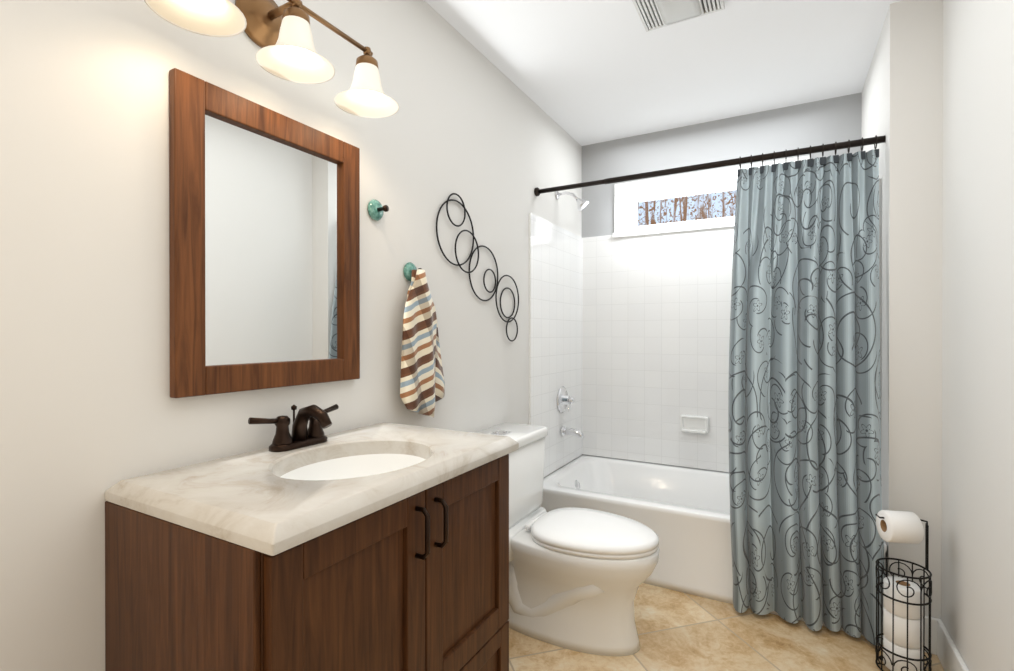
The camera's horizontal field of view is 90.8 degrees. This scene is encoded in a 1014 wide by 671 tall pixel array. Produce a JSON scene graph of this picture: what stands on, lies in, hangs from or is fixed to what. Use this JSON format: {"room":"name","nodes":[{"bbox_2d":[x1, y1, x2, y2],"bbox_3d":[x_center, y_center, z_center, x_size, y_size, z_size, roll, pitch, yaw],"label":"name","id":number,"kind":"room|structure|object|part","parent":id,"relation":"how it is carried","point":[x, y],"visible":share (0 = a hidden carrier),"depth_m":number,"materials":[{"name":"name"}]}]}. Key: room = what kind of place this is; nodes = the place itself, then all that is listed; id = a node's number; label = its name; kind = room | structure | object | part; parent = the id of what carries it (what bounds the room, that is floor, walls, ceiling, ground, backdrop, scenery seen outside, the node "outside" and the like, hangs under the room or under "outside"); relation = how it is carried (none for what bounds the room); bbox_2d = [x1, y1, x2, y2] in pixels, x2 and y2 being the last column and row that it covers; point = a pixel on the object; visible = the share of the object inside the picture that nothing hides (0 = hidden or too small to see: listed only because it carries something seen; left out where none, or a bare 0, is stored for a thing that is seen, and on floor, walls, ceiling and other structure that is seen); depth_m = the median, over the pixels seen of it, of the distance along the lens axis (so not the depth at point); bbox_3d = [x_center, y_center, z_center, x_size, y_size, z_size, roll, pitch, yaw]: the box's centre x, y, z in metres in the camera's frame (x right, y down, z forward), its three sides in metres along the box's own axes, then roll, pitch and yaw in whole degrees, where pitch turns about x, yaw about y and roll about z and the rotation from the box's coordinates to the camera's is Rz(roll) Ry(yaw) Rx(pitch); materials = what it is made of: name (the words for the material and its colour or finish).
{"room":"bathroom","nodes":[
{"label":"bathroom","id":0,"kind":"room"},
{"bbox_2d":[0,0,581,670],"bbox_3d":[-0.624,-0.045,1.495,0.100,2.500,4.710,0,0,29],"label":"wall","id":1,"kind":"structure","parent":0,"point":[90,410],"depth_m":1.10,"materials":[{"name":"white paint"}]},
{"bbox_2d":[169,68,359,397],"bbox_3d":[-0.619,-0.230,1.369,0.026,0.741,0.558,0,0,29],"label":"mirror","id":2,"kind":"object","parent":1,"relation":"attached to","point":[264,237],"visible":0.98,"depth_m":1.30,"materials":[{"name":"brown wood"}]},
{"bbox_3d":[-0.626,-0.230,1.373,0.010,0.613,0.430,0,0,29],"label":"glass","id":3,"kind":"part","parent":2,"relation":"part of","materials":[{"name":"white"}]},
{"bbox_2d":[144,0,398,117],"bbox_3d":[-0.552,-0.798,1.275,0.231,0.232,0.676,0,0,29],"label":"sconce","id":4,"kind":"object","parent":1,"relation":"attached to","point":[281,36],"visible":1,"depth_m":1.28,"materials":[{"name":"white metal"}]},
{"bbox_2d":[367,199,388,220],"bbox_3d":[-0.425,-0.426,1.686,0.057,0.072,0.072,0,0,29],"label":"hook","id":5,"kind":"object","parent":1,"relation":"attached to","point":[376,209],"visible":0.98,"depth_m":1.68,"materials":[{"name":"teal ceramic"}]},
{"bbox_2d":[400,262,444,417],"bbox_3d":[-0.306,0.019,1.879,0.080,0.583,0.298,0,0,29],"label":"hanging towel","id":6,"kind":"object","parent":1,"relation":"hanging from","point":[422,386],"visible":0.98,"depth_m":1.82,"materials":[{"name":"multicoloured fabric"}]},
{"bbox_3d":[-0.338,-0.236,1.844,0.057,0.072,0.072,0,0,29],"label":"knob","id":7,"kind":"part","parent":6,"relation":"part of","materials":[{"name":"teal ceramic"}]},
{"bbox_2d":[436,193,518,341],"bbox_3d":[-0.110,-0.283,2.286,0.015,0.629,0.691,0,0,29],"label":"art","id":8,"kind":"object","parent":1,"relation":"attached to","point":[462,204],"visible":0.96,"depth_m":2.22,"materials":[{"name":"black metal"}]},
{"bbox_2d":[529,213,581,476],"bbox_3d":[0.319,0.074,3.082,0.010,1.485,0.800,0,0,29],"label":"tile","id":9,"kind":"structure","parent":1,"relation":"attached to","point":[555,308],"depth_m":3.02,"materials":[{"name":"white tile"}]},
{"bbox_2d":[557,386,583,437],"bbox_3d":[0.406,0.473,3.079,0.144,0.311,0.164,0,0,29],"label":"tub faucet","id":10,"kind":"object","parent":9,"relation":"attached to","point":[564,399],"visible":1,"depth_m":3.07,"materials":[{"name":"silver metal"}]},
{"bbox_2d":[555,191,588,210],"bbox_3d":[0.394,-0.816,3.012,0.204,0.145,0.080,0,0,29],"label":"shower head","id":11,"kind":"object","parent":1,"relation":"attached to","point":[582,204],"visible":1,"depth_m":2.99},
{"bbox_2d":[534,135,884,195],"bbox_3d":[0.853,-0.797,2.423,1.576,0.060,0.056,0,0,29],"label":"curtain rod","id":12,"kind":"object","parent":1,"relation":"attached to","point":[835,146],"visible":1,"depth_m":2.30,"materials":[{"name":"brown metal"}]},
{"bbox_2d":[728,149,884,645],"bbox_3d":[1.243,0.208,2.107,0.576,1.944,0.213,0,0,29],"label":"curtain","id":13,"kind":"object","parent":12,"relation":"hanging from","point":[804,437],"visible":1,"depth_m":2.09,"materials":[{"name":"fabric"}]},
{"bbox_2d":[424,0,902,145],"bbox_3d":[0.181,-1.344,1.044,1.940,0.100,4.710,0,0,29],"label":"ceiling","id":14,"kind":"structure","parent":0,"point":[584,72],"depth_m":2.33,"materials":[{"name":"grey paint"}]},
{"bbox_2d":[632,0,724,31],"bbox_3d":[0.649,-1.280,1.905,0.304,0.032,0.290,0,0,29],"label":"ceiling vent","id":15,"kind":"object","parent":14,"relation":"in","point":[655,14],"visible":1,"depth_m":1.96,"materials":[{"name":"white plastic"}]},
{"bbox_2d":[582,92,861,472],"bbox_3d":[1.229,-0.051,3.103,1.580,2.500,0.100,0,0,29],"label":"wall","id":16,"kind":"structure","parent":0,"point":[825,121],"depth_m":3.03,"materials":[{"name":"grey paint"}]},
{"bbox_2d":[582,227,733,471],"bbox_3d":[1.202,0.074,3.056,1.580,1.485,0.010,0,0,29],"label":"tile","id":17,"kind":"structure","parent":16,"relation":"attached to","point":[656,309],"depth_m":3.19,"materials":[{"name":"white tile"}]},
{"bbox_2d":[680,415,708,433],"bbox_3d":[1.142,0.544,3.052,0.164,0.104,0.055,0,0,29],"label":"soap dish","id":18,"kind":"object","parent":17,"relation":"attached to","point":[693,424],"visible":1,"depth_m":3.06,"materials":[{"name":"white ceramic"}]},
{"bbox_2d":[612,155,809,237],"bbox_3d":[1.221,-0.823,3.087,1.130,0.355,0.130,0,0,29],"label":"window","id":19,"kind":"structure","parent":16,"relation":"in","point":[622,191],"depth_m":3.15,"materials":[{"name":"white"}]},
{"bbox_2d":[509,583,943,670],"bbox_3d":[0.181,1.256,1.053,1.940,0.100,4.710,0,0,29],"label":"floor","id":20,"kind":"structure","parent":0,"point":[678,631],"depth_m":1.93,"materials":[{"name":"tile"}]},
{"bbox_2d":[105,404,518,670],"bbox_3d":[-0.391,0.694,1.251,0.544,1.022,0.815,0,0,29],"label":"bathroom vanity","id":21,"kind":"object","parent":20,"relation":"on","point":[383,546],"visible":1,"depth_m":0.99,"materials":[{"name":"brown wood"}]},
{"bbox_2d":[105,422,518,555],"bbox_3d":[-0.395,0.318,1.252,0.534,0.041,0.815,0,0,29],"label":"countertop","id":22,"kind":"structure","parent":21,"relation":"on","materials":[{"name":"beige stone"}]},
{"bbox_2d":[247,404,338,452],"bbox_3d":[-0.523,0.240,1.330,0.149,0.114,0.277,0,0,29],"label":"faucet","id":23,"kind":"object","parent":22,"relation":"on","point":[313,439],"depth_m":1.32,"materials":[{"name":"brown metal"}]},
{"bbox_2d":[474,423,659,655],"bbox_3d":[0.219,0.813,2.076,0.807,0.780,0.509,0,0,29],"label":"toilet","id":24,"kind":"object","parent":20,"relation":"on","point":[578,577],"visible":0.85,"depth_m":1.93,"materials":[{"name":"white ceramic"}]},
{"bbox_3d":[0.342,0.783,2.008,0.521,0.052,0.399,0,0,29],"label":"seat","id":25,"kind":"part","parent":24,"relation":"part of","materials":[{"name":"white plastic"}]},
{"bbox_2d":[541,455,886,635],"bbox_3d":[1.005,1.011,2.703,1.572,0.380,0.816,0,0,29],"label":"bathtub","id":26,"kind":"object","parent":20,"relation":"on","point":[683,513],"visible":0.42,"depth_m":2.51,"materials":[{"name":"white ceramic"}]},
{"bbox_2d":[875,510,931,670],"bbox_3d":[1.409,0.917,1.783,0.163,0.572,0.158,0,0,29],"label":"stand","id":27,"kind":"object","parent":20,"relation":"on","point":[903,647],"visible":1,"depth_m":1.75,"materials":[{"name":"black metal"}]},
{"bbox_2d":[861,0,942,618],"bbox_3d":[1.835,-0.048,2.299,0.260,2.500,0.920,0,0,29],"label":"wall","id":28,"kind":"structure","parent":0,"point":[902,101],"depth_m":1.93,"materials":[{"name":"white paint"}]},
{"bbox_2d":[879,178,881,407],"bbox_3d":[1.733,0.076,2.395,0.010,1.485,0.630,0,0,29],"label":"tile","id":29,"kind":"structure","parent":28,"relation":"attached to","point":[880,225],"depth_m":2.12,"materials":[{"name":"white tile"}]},
{"bbox_2d":[925,616,941,654],"bbox_3d":[1.564,1.136,1.918,0.160,0.135,0.016,0,0,29],"label":"baseboard","id":30,"kind":"object","parent":28,"relation":"attached to","point":[934,636],"visible":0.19,"depth_m":1.89,"materials":[{"name":"white"}]},
{"bbox_2d":[941,0,1013,670],"bbox_3d":[0.763,-0.041,0.200,0.100,2.500,3.790,0,0,29],"label":"wall","id":31,"kind":"structure","parent":0,"point":[977,571],"depth_m":1.53,"materials":[{"name":"white paint"}]},
{"bbox_2d":[937,621,968,670],"bbox_3d":[0.732,1.142,0.269,0.016,0.135,3.674,0,0,29],"label":"baseboard","id":32,"kind":"structure","parent":31,"relation":"attached to","point":[949,656],"depth_m":1.76,"materials":[{"name":"white"}]},
{"label":"outside","id":33,"kind":"structure","parent":0,"visible":0},
{"bbox_2d":[638,190,735,225],"bbox_3d":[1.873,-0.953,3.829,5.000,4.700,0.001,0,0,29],"label":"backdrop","id":34,"kind":"structure","parent":33,"point":[688,210],"depth_m":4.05,"materials":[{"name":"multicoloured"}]}
]}

